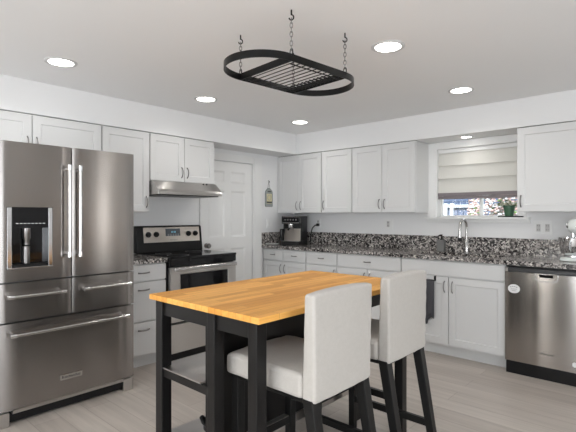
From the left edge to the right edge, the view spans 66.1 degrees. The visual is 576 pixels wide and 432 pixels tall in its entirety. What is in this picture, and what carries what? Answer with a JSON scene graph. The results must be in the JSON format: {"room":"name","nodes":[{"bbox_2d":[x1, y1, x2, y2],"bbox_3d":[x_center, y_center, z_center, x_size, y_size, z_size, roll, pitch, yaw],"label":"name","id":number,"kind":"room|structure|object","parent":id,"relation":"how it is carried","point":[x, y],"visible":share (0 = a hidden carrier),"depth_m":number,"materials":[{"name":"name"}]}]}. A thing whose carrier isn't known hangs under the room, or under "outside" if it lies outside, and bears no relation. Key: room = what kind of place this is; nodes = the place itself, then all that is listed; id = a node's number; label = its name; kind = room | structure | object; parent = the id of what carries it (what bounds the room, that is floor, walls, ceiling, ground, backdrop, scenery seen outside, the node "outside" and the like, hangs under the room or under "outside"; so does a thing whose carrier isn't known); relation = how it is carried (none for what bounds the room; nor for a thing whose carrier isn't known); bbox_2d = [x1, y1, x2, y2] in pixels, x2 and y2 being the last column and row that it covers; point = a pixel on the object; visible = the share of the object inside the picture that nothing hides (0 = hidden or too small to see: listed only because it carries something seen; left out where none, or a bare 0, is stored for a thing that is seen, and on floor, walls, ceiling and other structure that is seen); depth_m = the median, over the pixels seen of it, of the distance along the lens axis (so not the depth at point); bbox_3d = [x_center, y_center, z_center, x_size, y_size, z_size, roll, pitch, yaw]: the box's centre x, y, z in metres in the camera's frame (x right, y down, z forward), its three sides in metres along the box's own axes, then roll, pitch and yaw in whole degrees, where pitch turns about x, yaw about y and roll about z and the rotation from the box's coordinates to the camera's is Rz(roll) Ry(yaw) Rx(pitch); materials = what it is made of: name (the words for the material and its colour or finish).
{"room":"kitchen","nodes":[
{"label":"kitchen","id":0,"kind":"room"},
{"bbox_2d":[134,148,293,276],"bbox_3d":[-2.363,0.133,3.445,0.130,2.300,7.430,0,0,42],"label":"wall","id":1,"kind":"structure","parent":0,"point":[163,211],"depth_m":4.82,"materials":[{"name":"white paint"}]},
{"bbox_2d":[0,109,100,150],"bbox_3d":[-2.039,-0.624,3.434,0.361,0.284,1.069,0,0,42],"label":"upper cabinet","id":2,"kind":"object","parent":1,"relation":"attached to","point":[14,126],"visible":0.6,"depth_m":3.43,"materials":[{"name":"white paint"}]},
{"bbox_2d":[101,125,148,211],"bbox_3d":[-1.528,-0.399,3.997,0.361,0.734,0.445,0,0,42],"label":"upper cabinet","id":3,"kind":"object","parent":1,"relation":"attached to","point":[113,139],"visible":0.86,"depth_m":3.97,"materials":[{"name":"white paint"}]},
{"bbox_2d":[149,132,213,183],"bbox_3d":[-1.127,-0.546,4.440,0.361,0.442,0.745,0,0,42],"label":"upper cabinet","id":4,"kind":"object","parent":1,"relation":"attached to","point":[171,158],"visible":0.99,"depth_m":4.31,"materials":[{"name":"white paint"}]},
{"bbox_2d":[149,180,221,197],"bbox_3d":[-1.088,-0.255,4.407,0.457,0.135,0.739,0,0,42],"label":"range hood","id":5,"kind":"object","parent":4,"relation":"attached to","point":[156,188],"visible":0.84,"depth_m":4.24,"materials":[{"name":"silver metal"}]},
{"bbox_2d":[201,160,251,280],"bbox_3d":[-0.697,0.324,5.174,0.107,1.903,0.772,0,0,42],"label":"door","id":6,"kind":"structure","parent":1,"relation":"in","point":[226,219],"depth_m":5.24,"materials":[{"name":"white paint"}]},
{"bbox_2d":[199,152,261,278],"bbox_3d":[-0.651,0.283,5.217,0.025,2.000,0.945,0,0,42],"label":"door frame","id":7,"kind":"structure","parent":1,"relation":"attached to","point":[256,163],"depth_m":5.47,"materials":[{"name":"white paint"}]},
{"bbox_2d":[265,181,272,206],"bbox_3d":[-0.244,-0.280,5.668,0.024,0.337,0.136,0,0,42],"label":"wall ornament","id":8,"kind":"object","parent":1,"relation":"attached to","point":[268,193],"visible":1,"depth_m":5.66,"materials":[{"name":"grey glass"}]},
{"bbox_2d":[267,219,272,227],"bbox_3d":[-0.232,0.098,5.691,0.010,0.118,0.115,0,0,42],"label":"light switch","id":9,"kind":"object","parent":1,"relation":"attached to","point":[269,221],"visible":1,"depth_m":5.69,"materials":[{"name":"white plastic"}]},
{"bbox_2d":[0,0,575,134],"bbox_3d":[0.130,-1.067,1.185,6.900,0.100,7.430,0,0,42],"label":"ceiling","id":10,"kind":"structure","parent":0,"point":[168,54],"depth_m":2.76,"materials":[{"name":"white paint"}]},
{"bbox_2d":[44,57,77,67],"bbox_3d":[-1.504,-1.013,2.935,0.200,0.008,0.200,0,0,42],"label":"recessed light","id":11,"kind":"object","parent":10,"relation":"in","point":[54,61],"visible":1,"depth_m":2.93,"materials":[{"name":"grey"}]},
{"bbox_2d":[0,74,295,156],"bbox_3d":[-2.304,-0.892,3.169,0.330,0.250,6.800,0,0,42],"label":"soffit","id":12,"kind":"structure","parent":10,"relation":"attached to","point":[21,95],"depth_m":3.95,"materials":[{"name":"white paint"}]},
{"bbox_2d":[194,96,217,102],"bbox_3d":[-0.716,-1.013,3.867,0.200,0.008,0.200,0,0,42],"label":"recessed light","id":13,"kind":"object","parent":10,"relation":"in","point":[207,99],"visible":1,"depth_m":3.87,"materials":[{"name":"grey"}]},
{"bbox_2d":[224,10,353,95],"bbox_3d":[0.025,-0.891,2.484,0.838,0.259,0.443,0,0,-43],"label":"pot rack","id":14,"kind":"object","parent":10,"relation":"hanging from","point":[284,57],"visible":1,"depth_m":2.43,"materials":[{"name":"black metal"}]},
{"bbox_2d":[291,120,308,123],"bbox_3d":[0.130,-1.013,4.818,0.200,0.008,0.200,0,0,42],"label":"recessed light","id":15,"kind":"object","parent":10,"relation":"in","point":[294,121],"visible":1,"depth_m":4.81,"materials":[{"name":"white"}]},
{"bbox_2d":[371,40,404,52],"bbox_3d":[0.602,-1.013,2.666,0.200,0.008,0.200,0,0,42],"label":"recessed light","id":16,"kind":"object","parent":10,"relation":"in","point":[387,46],"visible":1,"depth_m":2.65,"materials":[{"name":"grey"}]},
{"bbox_2d":[280,89,575,156],"bbox_3d":[2.413,-0.892,3.704,6.600,0.250,0.330,0,0,42],"label":"soffit","id":17,"kind":"structure","parent":10,"relation":"attached to","point":[501,118],"depth_m":4.25,"materials":[{"name":"white paint"}]},
{"bbox_2d":[448,86,473,93],"bbox_3d":[1.402,-1.013,3.590,0.200,0.008,0.200,0,0,42],"label":"recessed light","id":18,"kind":"object","parent":10,"relation":"in","point":[458,90],"visible":1,"depth_m":3.59,"materials":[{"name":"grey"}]},
{"bbox_2d":[0,350,575,431],"bbox_3d":[0.130,1.333,1.185,6.900,0.100,7.430,0,0,42],"label":"floor","id":19,"kind":"structure","parent":0,"point":[467,395],"depth_m":2.96,"materials":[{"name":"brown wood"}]},
{"bbox_2d":[0,140,133,429],"bbox_3d":[-1.739,0.415,3.224,0.952,1.735,0.890,0,0,42],"label":"refrigerator","id":20,"kind":"object","parent":19,"relation":"on","point":[67,213],"visible":1,"depth_m":2.90,"materials":[{"name":"grey metal"}]},
{"bbox_2d":[131,262,165,367],"bbox_3d":[-1.422,0.845,3.903,0.646,0.876,0.428,0,0,42],"label":"base cabinet","id":21,"kind":"object","parent":19,"relation":"on","point":[148,278],"visible":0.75,"depth_m":3.73,"materials":[{"name":"white paint"}]},
{"bbox_2d":[134,254,167,264],"bbox_3d":[-1.427,0.387,3.911,0.628,0.036,0.434,0,0,42],"label":"countertop","id":22,"kind":"structure","parent":21,"relation":"on","point":[138,259],"depth_m":3.80,"materials":[{"name":"stone"}]},
{"bbox_2d":[134,225,236,360],"bbox_3d":[-0.988,0.693,4.327,0.692,1.180,0.766,0,0,42],"label":"range","id":23,"kind":"object","parent":19,"relation":"on","point":[187,266],"visible":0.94,"depth_m":4.18,"materials":[{"name":"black metal"}]},
{"bbox_2d":[138,250,235,259],"bbox_3d":[-0.986,0.377,4.316,0.600,0.022,0.752,0,0,42],"label":"cooktop","id":24,"kind":"object","parent":23,"relation":"in","point":[170,254],"depth_m":4.26,"materials":[{"name":"black glass"}]},
{"bbox_2d":[149,270,406,431],"bbox_3d":[0.027,0.833,2.375,0.770,0.900,1.255,0,0,42],"label":"kitchen island","id":25,"kind":"object","parent":19,"relation":"on","point":[235,315],"visible":0.53,"depth_m":2.05,"materials":[{"name":"brown wood"}]},
{"bbox_2d":[163,352,204,383],"bbox_3d":[-0.108,0.736,2.497,0.341,0.006,1.199,0,0,42],"label":"shelf","id":26,"kind":"object","parent":25,"relation":"attached to","point":[191,369],"depth_m":2.12,"materials":[{"name":"silver metal"}]},
{"bbox_2d":[171,418,204,431],"bbox_3d":[-0.108,1.076,2.497,0.341,0.006,1.199,0,0,42],"label":"shelf","id":27,"kind":"object","parent":25,"relation":"attached to","point":[195,425],"depth_m":2.24,"materials":[{"name":"silver metal"}]},
{"bbox_2d":[200,415,204,430],"bbox_3d":[-0.323,0.964,2.204,0.205,0.216,0.205,0,0,-3],"label":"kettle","id":28,"kind":"object","parent":25,"relation":"on","point":[202,417],"visible":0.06,"depth_m":2.10,"materials":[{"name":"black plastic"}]},
{"bbox_2d":[263,248,306,276],"bbox_3d":[0.132,0.845,5.564,0.716,0.876,0.636,0,0,42],"label":"base cabinet","id":29,"kind":"object","parent":19,"relation":"on","point":[275,261],"visible":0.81,"depth_m":5.36,"materials":[{"name":"white paint"}]},
{"bbox_2d":[262,232,575,269],"bbox_3d":[1.335,0.310,4.478,3.958,0.190,0.628,0,0,42],"label":"countertop","id":30,"kind":"structure","parent":29,"relation":"on","point":[546,253],"depth_m":4.46,"materials":[{"name":"stone"}]},
{"bbox_2d":[280,216,306,245],"bbox_3d":[0.060,0.187,5.598,0.262,0.362,0.438,0,0,18],"label":"espresso machine","id":31,"kind":"object","parent":30,"relation":"on","point":[294,232],"visible":1,"depth_m":5.51,"materials":[{"name":"black plastic"}]},
{"bbox_2d":[309,223,319,243],"bbox_3d":[0.336,0.234,5.726,0.142,0.261,0.066,0,0,-15],"label":"power cord","id":32,"kind":"object","parent":30,"relation":"on","point":[317,224],"visible":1,"depth_m":5.72,"materials":[{"name":"black plastic"}]},
{"bbox_2d":[437,234,445,251],"bbox_3d":[1.579,0.281,4.562,0.074,0.174,0.060,0,0,42],"label":"soap dispenser","id":33,"kind":"object","parent":30,"relation":"on","point":[441,244],"visible":1,"depth_m":4.54,"materials":[{"name":"grey stone"}]},
{"bbox_2d":[458,218,474,252],"bbox_3d":[1.726,0.197,4.282,0.114,0.343,0.220,0,0,42],"label":"faucet","id":34,"kind":"object","parent":30,"relation":"on","point":[466,249],"visible":0.98,"depth_m":4.34,"materials":[{"name":"silver metal"}]},
{"bbox_2d":[557,218,575,261],"bbox_3d":[2.381,0.193,3.499,0.443,0.351,0.253,0,0,42],"label":"stand mixer","id":35,"kind":"object","parent":30,"relation":"on","point":[567,245],"visible":1,"depth_m":3.55,"materials":[{"name":"white metal"}]},
{"bbox_2d":[557,237,575,256],"bbox_3d":[2.297,0.256,3.575,0.216,0.156,0.253,0,0,42],"label":"bowl","id":36,"kind":"object","parent":35,"relation":"on","point":[567,245],"depth_m":3.54,"materials":[{"name":"silver metal"}]},
{"bbox_2d":[227,282,375,431],"bbox_3d":[0.071,0.785,1.926,0.600,0.996,0.414,0,0,42],"label":"bar chair","id":37,"kind":"object","parent":19,"relation":"on","point":[332,357],"visible":0.97,"depth_m":1.78,"materials":[{"name":"fabric"}]},
{"bbox_2d":[306,251,337,272],"bbox_3d":[0.560,0.845,5.175,0.436,0.876,0.636,0,0,42],"label":"base cabinet","id":38,"kind":"object","parent":19,"relation":"on","point":[316,261],"visible":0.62,"depth_m":4.96,"materials":[{"name":"white paint"}]},
{"bbox_2d":[337,253,401,319],"bbox_3d":[1.007,0.845,4.770,0.764,0.876,0.636,0,0,42],"label":"base cabinet","id":39,"kind":"object","parent":19,"relation":"on","point":[352,264],"visible":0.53,"depth_m":4.53,"materials":[{"name":"white paint"}]},
{"bbox_2d":[320,270,436,431],"bbox_3d":[0.450,0.785,2.377,0.600,0.996,0.414,0,0,42],"label":"bar chair","id":40,"kind":"object","parent":19,"relation":"on","point":[398,333],"visible":0.73,"depth_m":2.21,"materials":[{"name":"fabric"}]},
{"bbox_2d":[402,258,506,367],"bbox_3d":[1.642,0.845,4.196,0.942,0.876,0.634,0,0,42],"label":"base cabinet","id":41,"kind":"object","parent":19,"relation":"on","point":[468,322],"visible":0.79,"depth_m":3.89,"materials":[{"name":"white paint"}]},
{"bbox_3d":[1.278,0.579,4.130,0.205,0.044,0.049,0,0,42],"label":"towel bar","id":42,"kind":"object","parent":41,"relation":"attached to","visible":0},
{"bbox_2d":[425,279,433,323],"bbox_3d":[1.269,0.796,4.106,0.164,0.419,0.034,0,0,42],"label":"dish towel","id":43,"kind":"object","parent":42,"relation":"hanging from","point":[429,284],"visible":0.42,"depth_m":4.07,"materials":[{"name":"grey fabric"}]},
{"bbox_2d":[505,265,575,386],"bbox_3d":[2.202,0.847,3.654,0.598,0.872,0.608,0,0,42],"label":"dishwasher","id":44,"kind":"object","parent":19,"relation":"on","point":[540,302],"visible":1,"depth_m":3.46,"materials":[{"name":"silver metal"}]},
{"bbox_2d":[294,142,575,239],"bbox_3d":[2.571,0.133,3.878,6.600,2.300,0.140,0,0,42],"label":"wall","id":45,"kind":"structure","parent":0,"point":[366,223],"depth_m":4.75,"materials":[{"name":"white paint"}]},
{"bbox_2d":[277,152,322,212],"bbox_3d":[0.229,-0.399,5.661,0.730,0.734,0.361,0,0,42],"label":"upper cabinet","id":46,"kind":"object","parent":45,"relation":"attached to","point":[299,177],"visible":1,"depth_m":5.52,"materials":[{"name":"white paint"}]},
{"bbox_2d":[316,218,320,227],"bbox_3d":[0.392,0.096,5.754,0.075,0.120,0.008,0,0,42],"label":"wall outlet","id":47,"kind":"object","parent":45,"relation":"attached to","point":[318,220],"visible":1,"depth_m":5.75,"materials":[{"name":"white plastic"}]},
{"bbox_2d":[322,148,352,212],"bbox_3d":[0.662,-0.399,5.268,0.432,0.734,0.361,0,0,42],"label":"upper cabinet","id":48,"kind":"object","parent":45,"relation":"attached to","point":[336,164],"visible":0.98,"depth_m":5.15,"materials":[{"name":"white paint"}]},
{"bbox_2d":[384,219,392,228],"bbox_3d":[1.147,0.098,5.069,0.120,0.118,0.008,0,0,42],"label":"wall outlet","id":49,"kind":"object","parent":45,"relation":"attached to","point":[388,223],"visible":1,"depth_m":5.06,"materials":[{"name":"white plastic"}]},
{"bbox_2d":[352,140,428,212],"bbox_3d":[1.107,-0.399,4.864,0.762,0.734,0.361,0,0,42],"label":"upper cabinet","id":50,"kind":"object","parent":45,"relation":"attached to","point":[391,177],"visible":1,"depth_m":4.71,"materials":[{"name":"white paint"}]},
{"bbox_2d":[262,232,564,256],"bbox_3d":[1.335,0.292,4.478,3.958,0.154,0.628,0,0,42],"label":"backsplash","id":51,"kind":"structure","parent":45,"relation":"attached to","point":[511,246],"depth_m":4.69,"materials":[{"name":"stone"}]},
{"bbox_2d":[425,134,530,222],"bbox_3d":[1.884,-0.347,4.437,1.000,0.836,0.195,0,0,42],"label":"window","id":52,"kind":"structure","parent":45,"relation":"in","point":[436,207],"depth_m":4.54,"materials":[{"name":"white paint"}]},
{"bbox_2d":[438,142,516,199],"bbox_3d":[1.889,-0.429,4.442,0.776,0.521,0.051,0,0,42],"label":"roman shade","id":53,"kind":"object","parent":52,"relation":"attached to","point":[488,171],"visible":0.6,"depth_m":4.42,"materials":[{"name":"beige fabric"}]},
{"bbox_2d":[534,221,551,234],"bbox_3d":[2.310,0.111,4.014,0.150,0.125,0.008,0,0,42],"label":"wall outlet","id":54,"kind":"object","parent":45,"relation":"attached to","point":[540,227],"visible":1,"depth_m":4.01,"materials":[{"name":"white plastic"}]},
{"bbox_2d":[536,224,540,230],"bbox_3d":[2.282,0.111,4.036,0.034,0.068,0.002,0,0,42],"label":"receptacle","id":55,"kind":"object","parent":54,"relation":"attached to","point":[538,226],"depth_m":4.03,"materials":[{"name":"grey plastic"}]},
{"bbox_2d":[545,224,549,231],"bbox_3d":[2.335,0.111,3.988,0.034,0.068,0.002,0,0,42],"label":"receptacle","id":56,"kind":"object","parent":54,"relation":"attached to","point":[547,226],"depth_m":3.99,"materials":[{"name":"grey plastic"}]},
{"bbox_2d":[517,121,575,211],"bbox_3d":[2.488,-0.399,3.612,1.067,0.734,0.361,0,0,42],"label":"upper cabinet","id":57,"kind":"object","parent":45,"relation":"attached to","point":[546,154],"visible":1,"depth_m":3.71,"materials":[{"name":"white paint"}]},
{"label":"outside","id":58,"kind":"structure","parent":0,"visible":0},
{"bbox_3d":[4.439,1.533,8.617,13.000,0.100,9.270,0,0,42],"label":"ground","id":59,"kind":"structure","parent":58,"visible":0},
{"bbox_2d":[444,203,500,214],"bbox_3d":[3.062,0.633,7.992,3.000,1.700,0.095,0,0,42],"label":"picket fence","id":60,"kind":"object","parent":59,"relation":"on","point":[451,209],"visible":0.09,"depth_m":8.01,"materials":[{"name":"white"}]},
{"bbox_2d":[467,199,478,214],"bbox_3d":[3.066,0.600,7.274,0.249,1.770,0.255,0,0,42],"label":"flowering shrub","id":61,"kind":"object","parent":59,"relation":"on","point":[469,209],"visible":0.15,"depth_m":7.24,"materials":[{"name":"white plant"}]},
{"bbox_2d":[444,195,516,214],"bbox_3d":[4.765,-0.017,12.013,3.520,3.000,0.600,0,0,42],"label":"house","id":62,"kind":"structure","parent":59,"relation":"on","point":[446,201],"depth_m":11.94,"materials":[{"name":"blue"}]},
{"bbox_2d":[470,194,516,214],"bbox_3d":[3.127,0.440,6.215,1.036,2.092,1.036,0,0,-40],"label":"flowering tree","id":63,"kind":"object","parent":59,"relation":"on","point":[497,211],"visible":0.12,"depth_m":6.09,"materials":[{"name":"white plant"}]},
{"bbox_3d":[2.095,0.010,4.171,0.224,0.010,0.084,0,0,42],"label":"tray","id":64,"kind":"object","parent":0,"visible":0},
{"bbox_2d":[494,199,516,215],"bbox_3d":[2.066,-0.073,4.197,0.215,0.156,0.106,0,0,42],"label":"potted plant","id":65,"kind":"object","parent":64,"relation":"on","point":[509,209],"visible":0.98,"depth_m":4.15,"materials":[{"name":"green plant"}]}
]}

